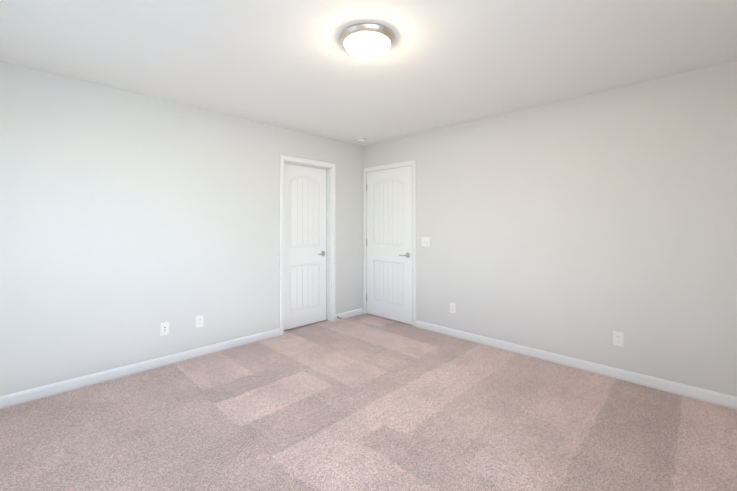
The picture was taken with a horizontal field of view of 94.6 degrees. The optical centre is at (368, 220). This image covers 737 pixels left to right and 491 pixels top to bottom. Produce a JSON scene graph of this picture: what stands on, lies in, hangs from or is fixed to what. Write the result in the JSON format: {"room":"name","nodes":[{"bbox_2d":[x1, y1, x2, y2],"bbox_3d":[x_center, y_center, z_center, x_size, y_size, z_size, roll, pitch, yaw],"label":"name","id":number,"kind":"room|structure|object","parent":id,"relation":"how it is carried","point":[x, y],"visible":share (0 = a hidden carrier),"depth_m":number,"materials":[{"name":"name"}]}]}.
{"room":"empty bedroom","nodes":[
{"label":"empty bedroom","id":0,"kind":"room"},
{"bbox_2d":[0,61,363,395],"bbox_3d":[-1.582,0.112,3.505,0.120,2.440,4.440,-1,-1,44],"label":"wall","id":1,"kind":"structure","parent":0,"point":[130,221],"depth_m":2.95,"materials":[{"name":"beige paint"}]},
{"bbox_2d":[0,328,279,408],"bbox_3d":[-2.007,1.281,2.956,0.014,0.086,2.785,-1,-1,44],"label":"baseboard","id":2,"kind":"structure","parent":1,"relation":"attached to","point":[20,397],"depth_m":2.88,"materials":[{"name":"white wood"}]},
{"bbox_2d":[160,322,168,335],"bbox_3d":[-1.862,0.991,3.112,0.011,0.114,0.070,-1,-1,44],"label":"outlet plate","id":3,"kind":"object","parent":1,"relation":"attached to","point":[164,328],"visible":1,"depth_m":3.11,"materials":[{"name":"white plastic"}]},
{"bbox_2d":[196,315,203,327],"bbox_3d":[-1.651,0.990,3.330,0.008,0.114,0.070,-1,-1,44],"label":"duplex electrical outlet","id":4,"kind":"object","parent":1,"relation":"attached to","point":[200,321],"visible":1,"depth_m":3.33,"materials":[{"name":"white plastic"}]},
{"bbox_2d":[284,163,326,329],"bbox_3d":[-0.819,0.314,4.345,0.146,2.032,0.711,-1,-1,44],"label":"door","id":5,"kind":"structure","parent":1,"relation":"in","point":[305,245],"depth_m":4.33,"materials":[{"name":"white paint"}]},
{"bbox_2d":[279,154,335,335],"bbox_3d":[-0.782,0.288,4.309,0.137,2.112,0.843,-1,-1,44],"label":"door frame","id":6,"kind":"structure","parent":1,"relation":"attached to","point":[281,244],"depth_m":4.53,"materials":[{"name":"white wood"}]},
{"bbox_2d":[335,308,362,320],"bbox_3d":[-0.262,1.308,4.743,0.014,0.086,0.526,-1,-1,44],"label":"baseboard","id":7,"kind":"structure","parent":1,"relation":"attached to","point":[348,314],"depth_m":4.73,"materials":[{"name":"white wood"}]},
{"bbox_2d":[0,314,736,490],"bbox_3d":[-0.011,1.373,2.862,5.840,0.100,5.740,-1,-1,44],"label":"floor","id":8,"kind":"structure","parent":0,"point":[366,402],"depth_m":2.17,"materials":[{"name":"carpet"}]},
{"bbox_2d":[0,0,736,145],"bbox_3d":[-0.011,-1.167,2.899,5.840,0.100,5.740,-1,-1,44],"label":"ceiling","id":9,"kind":"structure","parent":0,"point":[297,66],"depth_m":2.28,"materials":[{"name":"white paint"}]},
{"bbox_2d":[356,137,366,141],"bbox_3d":[-0.095,-1.071,4.524,0.136,0.043,0.136,-1,-1,44],"label":"smoke detector","id":10,"kind":"object","parent":9,"relation":"attached to","point":[361,139],"visible":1,"depth_m":4.48,"materials":[{"name":"white plastic"}]},
{"bbox_2d":[340,23,394,59],"bbox_3d":[-0.008,-1.080,2.119,0.344,0.097,0.344,-1,-1,44],"label":"ceiling light","id":11,"kind":"object","parent":9,"relation":"attached to","point":[366,41],"visible":1,"depth_m":2.03,"materials":[{"name":"white glass"}]},
{"bbox_2d":[364,60,736,396],"bbox_3d":[1.656,0.113,3.572,4.420,2.440,0.420,-1,-1,44],"label":"wall","id":12,"kind":"structure","parent":0,"point":[584,227],"depth_m":2.96,"materials":[{"name":"beige paint"}]},
{"bbox_2d":[367,166,411,324],"bbox_3d":[0.279,0.318,4.645,0.813,2.032,0.146,-1,-1,44],"label":"door","id":13,"kind":"structure","parent":12,"relation":"in","point":[389,243],"depth_m":4.61,"materials":[{"name":"white paint"}]},
{"bbox_2d":[363,160,415,326],"bbox_3d":[0.302,0.293,4.670,0.945,2.112,0.137,-1,-1,44],"label":"door frame","id":14,"kind":"structure","parent":12,"relation":"attached to","point":[395,165],"depth_m":4.48,"materials":[{"name":"white wood"}]},
{"bbox_2d":[422,237,429,246],"bbox_3d":[0.699,0.264,4.197,0.116,0.114,0.020,-1,-1,44],"label":"switch plate","id":15,"kind":"object","parent":12,"relation":"attached to","point":[425,241],"visible":1,"depth_m":4.19,"materials":[{"name":"white plastic"}]},
{"bbox_2d":[450,303,454,312],"bbox_3d":[0.971,1.013,3.929,0.070,0.114,0.008,-1,-1,44],"label":"duplex electrical outlet","id":16,"kind":"object","parent":12,"relation":"attached to","point":[452,307],"visible":1,"depth_m":3.93,"materials":[{"name":"white plastic"}]},
{"bbox_2d":[416,320,736,409],"bbox_3d":[1.628,1.286,3.279,2.874,0.086,0.014,-1,-1,44],"label":"baseboard","id":17,"kind":"structure","parent":12,"relation":"attached to","point":[685,390],"depth_m":2.92,"materials":[{"name":"white wood"}]},
{"bbox_2d":[613,331,622,346],"bbox_3d":[2.085,0.989,2.842,0.070,0.114,0.008,-1,-1,44],"label":"duplex electrical outlet","id":18,"kind":"object","parent":12,"relation":"attached to","point":[617,338],"visible":1,"depth_m":2.84,"materials":[{"name":"white plastic"}]}
]}

